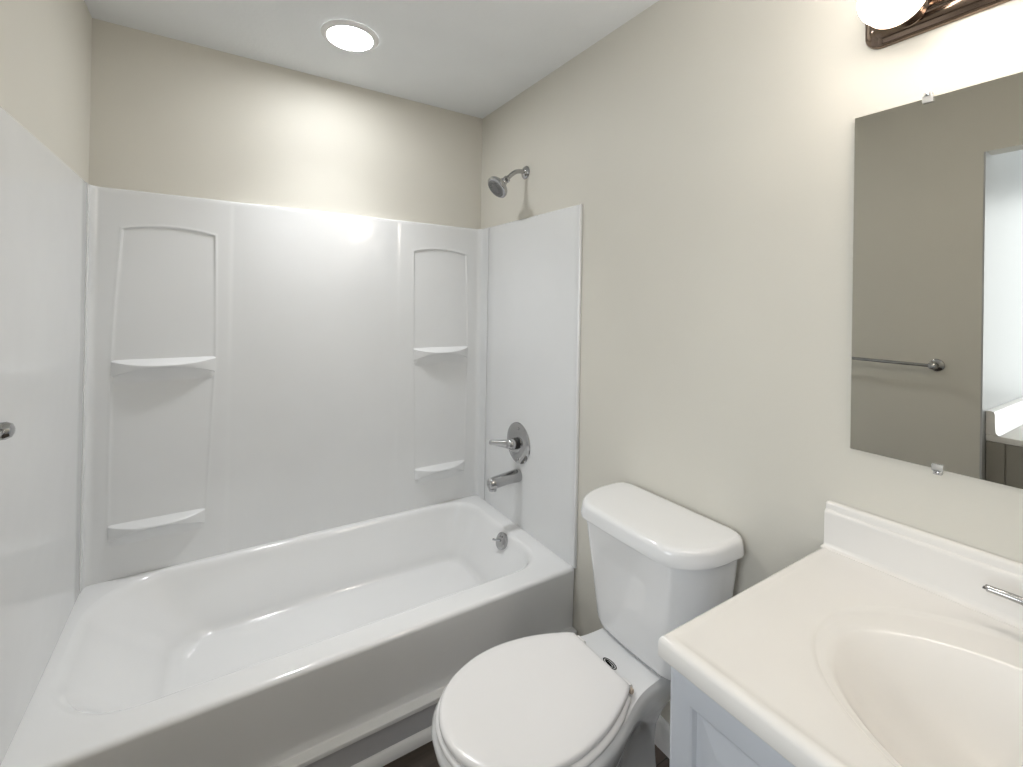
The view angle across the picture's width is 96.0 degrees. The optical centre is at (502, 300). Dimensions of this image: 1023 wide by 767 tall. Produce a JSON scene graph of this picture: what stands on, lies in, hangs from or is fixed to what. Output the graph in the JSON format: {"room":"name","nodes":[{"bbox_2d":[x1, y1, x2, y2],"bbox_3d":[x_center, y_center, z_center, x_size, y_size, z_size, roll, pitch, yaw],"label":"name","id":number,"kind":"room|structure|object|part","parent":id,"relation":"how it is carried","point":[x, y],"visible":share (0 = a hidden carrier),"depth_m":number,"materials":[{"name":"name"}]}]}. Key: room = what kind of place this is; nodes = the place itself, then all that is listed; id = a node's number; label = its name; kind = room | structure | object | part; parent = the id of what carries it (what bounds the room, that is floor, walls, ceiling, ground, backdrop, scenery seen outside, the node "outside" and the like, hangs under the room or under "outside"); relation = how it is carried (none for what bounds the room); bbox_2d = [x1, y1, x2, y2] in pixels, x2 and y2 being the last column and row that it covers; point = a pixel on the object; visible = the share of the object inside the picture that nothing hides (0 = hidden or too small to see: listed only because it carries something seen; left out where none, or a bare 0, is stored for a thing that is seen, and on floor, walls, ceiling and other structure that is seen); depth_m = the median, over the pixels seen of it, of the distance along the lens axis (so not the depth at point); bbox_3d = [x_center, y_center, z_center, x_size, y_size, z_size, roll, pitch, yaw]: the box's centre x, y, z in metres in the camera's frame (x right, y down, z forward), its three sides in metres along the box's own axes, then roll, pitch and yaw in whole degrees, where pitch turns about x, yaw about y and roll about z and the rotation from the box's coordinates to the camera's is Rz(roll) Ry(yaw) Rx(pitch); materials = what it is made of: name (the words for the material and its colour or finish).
{"room":"bathroom","nodes":[
{"label":"bathroom","id":0,"kind":"room"},
{"bbox_2d":[0,0,91,183],"bbox_3d":[-0.805,0.174,0.500,0.085,2.259,2.450,1,0,-32],"label":"wall","id":1,"kind":"structure","parent":0,"point":[45,45],"depth_m":1.20,"materials":[{"name":"beige paint"}]},
{"bbox_2d":[0,422,14,439],"bbox_3d":[-0.776,0.229,0.603,0.074,0.054,0.503,1,0,-32],"label":"towel bar","id":2,"kind":"object","parent":1,"relation":"attached to","point":[7,429],"visible":1,"depth_m":0.80,"materials":[{"name":"silver metal"}]},
{"bbox_2d":[89,18,481,228],"bbox_3d":[-0.790,0.179,2.012,1.709,2.259,0.100,1,0,-32],"label":"wall","id":3,"kind":"structure","parent":0,"point":[170,116],"depth_m":1.85,"materials":[{"name":"beige paint"}]},
{"bbox_2d":[305,703,436,766],"bbox_3d":[-0.422,1.266,1.374,1.520,0.093,0.185,1,0,-32],"label":"trim","id":4,"kind":"structure","parent":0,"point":[348,756],"depth_m":1.31,"materials":[{"name":"white wood"}]},
{"bbox_2d":[84,0,658,118],"bbox_3d":[-0.658,-1.004,0.142,3.500,0.100,3.400,1,0,-32],"label":"ceiling","id":5,"kind":"structure","parent":0,"point":[468,57],"depth_m":1.64,"materials":[{"name":"paint"}]},
{"bbox_2d":[321,19,378,51],"bbox_3d":[-0.546,-0.941,1.647,0.196,0.012,0.196,1,0,-32],"label":"recessed light","id":6,"kind":"object","parent":5,"relation":"in","point":[347,35],"visible":1,"depth_m":1.63,"materials":[{"name":"white paint"}]},
{"bbox_2d":[351,726,431,766],"bbox_3d":[-0.369,1.298,1.288,1.520,0.029,0.017,1,0,-32],"label":"trim","id":7,"kind":"structure","parent":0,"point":[380,759],"depth_m":1.33,"materials":[{"name":"white paint"}]},
{"bbox_2d":[383,741,669,766],"bbox_3d":[-0.698,1.354,0.134,3.500,0.100,3.400,1,0,-32],"label":"floor","id":8,"kind":"structure","parent":0,"point":[423,756],"depth_m":1.32,"materials":[{"name":"brown wood"}]},
{"bbox_2d":[0,495,576,766],"bbox_3d":[-0.575,1.095,1.624,1.516,0.240,0.790,1,0,-32],"label":"bathtub","id":9,"kind":"object","parent":8,"relation":"on","point":[297,651],"visible":0.87,"depth_m":1.47,"materials":[{"name":"white plastic"}]},
{"bbox_2d":[0,107,582,764],"bbox_3d":[-0.548,0.300,1.606,1.523,1.350,0.844,1,0,-32],"label":"tub surround","id":10,"kind":"object","parent":9,"relation":"on","point":[184,379],"visible":1,"depth_m":1.76,"materials":[{"name":"white plastic"}]},
{"bbox_3d":[-1.173,0.288,1.179,0.011,1.350,0.778,1,0,-32],"label":"panel","id":11,"kind":"part","parent":10,"relation":"part of","materials":[{"name":"white plastic"}]},
{"bbox_2d":[108,508,204,546],"bbox_3d":[-1.228,0.818,1.641,0.280,0.094,0.062,1,0,-32],"label":"shelf","id":12,"kind":"object","parent":10,"relation":"attached to","point":[172,525],"depth_m":1.64,"materials":[{"name":"white plastic"}]},
{"bbox_2d":[111,356,215,383],"bbox_3d":[-1.209,0.251,1.650,0.304,0.094,0.062,1,0,-32],"label":"shelf","id":13,"kind":"object","parent":10,"relation":"attached to","point":[124,369],"depth_m":1.64,"materials":[{"name":"white plastic"}]},
{"bbox_3d":[-0.746,0.298,1.922,1.522,1.350,0.099,1,0,-32],"label":"panel","id":14,"kind":"part","parent":10,"relation":"part of","materials":[{"name":"white plastic"}]},
{"bbox_2d":[414,460,464,483],"bbox_3d":[-0.297,0.836,2.222,0.262,0.094,0.062,1,0,-32],"label":"shelf","id":15,"kind":"object","parent":10,"relation":"attached to","point":[435,471],"depth_m":2.22,"materials":[{"name":"white plastic"}]},
{"bbox_2d":[413,346,467,365],"bbox_3d":[-0.291,0.269,2.221,0.286,0.094,0.062,1,0,-32],"label":"shelf","id":16,"kind":"object","parent":10,"relation":"attached to","point":[422,355],"depth_m":2.21,"materials":[{"name":"white plastic"}]},
{"bbox_2d":[487,468,521,491],"bbox_3d":[0.004,0.772,1.979,0.156,0.072,0.057,1,0,-32],"label":"tub spout","id":17,"kind":"object","parent":10,"relation":"attached to","point":[515,475],"visible":1,"depth_m":1.96,"materials":[{"name":"silver metal"}]},
{"bbox_2d":[489,422,529,463],"bbox_3d":[0.025,0.625,1.998,0.107,0.179,0.179,1,0,-32],"label":"tub valve","id":18,"kind":"object","parent":10,"relation":"attached to","point":[517,442],"visible":1,"depth_m":2.00,"materials":[{"name":"silver metal"}]},
{"bbox_3d":[0.003,0.624,2.022,0.128,0.049,0.047,1,0,30],"label":"lever handle","id":19,"kind":"part","parent":18,"relation":"part of","materials":[{"name":"silver metal"}]},
{"bbox_3d":[0.102,0.313,1.992,0.011,1.350,0.676,1,0,-32],"label":"panel","id":20,"kind":"part","parent":10,"relation":"part of","materials":[{"name":"white plastic"}]},
{"bbox_3d":[-0.004,1.024,1.962,0.040,0.066,0.068,1,0,-32],"label":"overflow plate","id":21,"kind":"part","parent":9,"relation":"part of","materials":[{"name":"silver metal"}]},
{"bbox_2d":[432,482,743,766],"bbox_3d":[0.188,0.950,1.133,0.734,0.744,0.429,1,0,-32],"label":"toilet","id":22,"kind":"object","parent":8,"relation":"on","point":[598,698],"visible":0.94,"depth_m":1.11,"materials":[{"name":"white ceramic"}]},
{"bbox_3d":[0.061,0.930,1.063,0.436,0.013,0.356,1,0,-32],"label":"seat","id":23,"kind":"part","parent":22,"relation":"part of","materials":[{"name":"white plastic"}]},
{"bbox_3d":[0.065,0.912,1.066,0.435,0.019,0.337,1,0,-32],"label":"lid","id":24,"kind":"part","parent":22,"relation":"part of","materials":[{"name":"white plastic"}]},
{"bbox_3d":[0.159,1.131,1.126,0.684,0.382,0.367,1,0,-32],"label":"bowl","id":25,"kind":"part","parent":22,"relation":"part of","materials":[{"name":"white ceramic"}]},
{"bbox_3d":[0.405,0.785,1.267,0.213,0.316,0.408,1,0,-32],"label":"tank","id":26,"kind":"part","parent":22,"relation":"part of","materials":[{"name":"white ceramic"}]},
{"bbox_3d":[0.402,0.605,1.264,0.243,0.046,0.429,1,0,-32],"label":"tank lid","id":27,"kind":"part","parent":22,"relation":"part of","materials":[{"name":"white ceramic"}]},
{"bbox_2d":[670,666,794,766],"bbox_3d":[0.692,0.946,0.526,0.533,0.766,0.798,1,0,-32],"label":"vanity cabinet","id":28,"kind":"object","parent":8,"relation":"on","point":[703,733],"visible":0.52,"depth_m":0.67,"materials":[{"name":"grey paint"}]},
{"bbox_2d":[658,500,1022,766],"bbox_3d":[0.691,0.547,0.523,0.556,0.224,0.805,1,0,-32],"label":"sink","id":29,"kind":"object","parent":28,"relation":"in","point":[884,644],"visible":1,"depth_m":0.71,"materials":[{"name":"white ceramic"}]},
{"bbox_2d":[982,584,1022,605],"bbox_3d":[0.834,0.481,0.611,0.144,0.100,0.296,1,0,-32],"label":"faucet","id":30,"kind":"object","parent":29,"relation":"on","point":[1015,598],"visible":1,"depth_m":0.73,"materials":[{"name":"silver metal"}]},
{"bbox_2d":[481,0,1022,723],"bbox_3d":[0.593,0.201,1.313,0.100,2.259,2.550,1,0,-32],"label":"wall","id":31,"kind":"structure","parent":0,"point":[706,148],"depth_m":1.21,"materials":[{"name":"beige paint"}]},
{"bbox_2d":[488,166,529,197],"bbox_3d":[0.023,-0.517,1.981,0.184,0.156,0.103,1,0,-32],"label":"shower head","id":32,"kind":"object","parent":31,"relation":"attached to","point":[497,186],"visible":1,"depth_m":1.96},
{"bbox_3d":[0.055,-0.545,2.000,0.104,0.063,0.020,1,0,-32],"label":"arm","id":33,"kind":"part","parent":32,"relation":"part of","materials":[{"name":"silver metal"}]},
{"bbox_2d":[654,715,669,758],"bbox_3d":[0.489,1.285,1.339,0.013,0.087,0.786,1,0,-32],"label":"baseboard","id":34,"kind":"structure","parent":31,"relation":"attached to","point":[662,732],"depth_m":1.36,"materials":[{"name":"white paint"}]},
{"bbox_2d":[820,500,1022,629],"bbox_3d":[0.913,0.487,0.660,0.034,0.096,0.805,1,0,-32],"label":"backsplash","id":35,"kind":"structure","parent":31,"relation":"attached to","point":[956,572],"depth_m":0.85,"materials":[{"name":"white stone"}]},
{"bbox_2d":[857,0,1011,49],"bbox_3d":[0.875,-0.558,0.633,0.164,0.108,0.684,1,0,-32],"label":"vanity light","id":36,"kind":"object","parent":31,"relation":"attached to","point":[887,22],"visible":1,"depth_m":0.85,"materials":[{"name":"brown metal"}]},
{"bbox_2d":[857,0,928,28],"bbox_3d":[0.722,-0.555,0.848,0.131,0.098,0.098,1,0,-32],"label":"bulb","id":37,"kind":"object","parent":36,"relation":"attached to","point":[879,14],"depth_m":0.84,"materials":[{"name":"white glass"}]},
{"bbox_2d":[850,72,1022,488],"bbox_3d":[0.931,-0.035,0.668,0.013,0.718,0.721,1,0,-32],"label":"wall mirror","id":38,"kind":"object","parent":31,"relation":"attached to","point":[937,367],"visible":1,"depth_m":0.85,"materials":[{"name":"silver mirror"}]}
]}

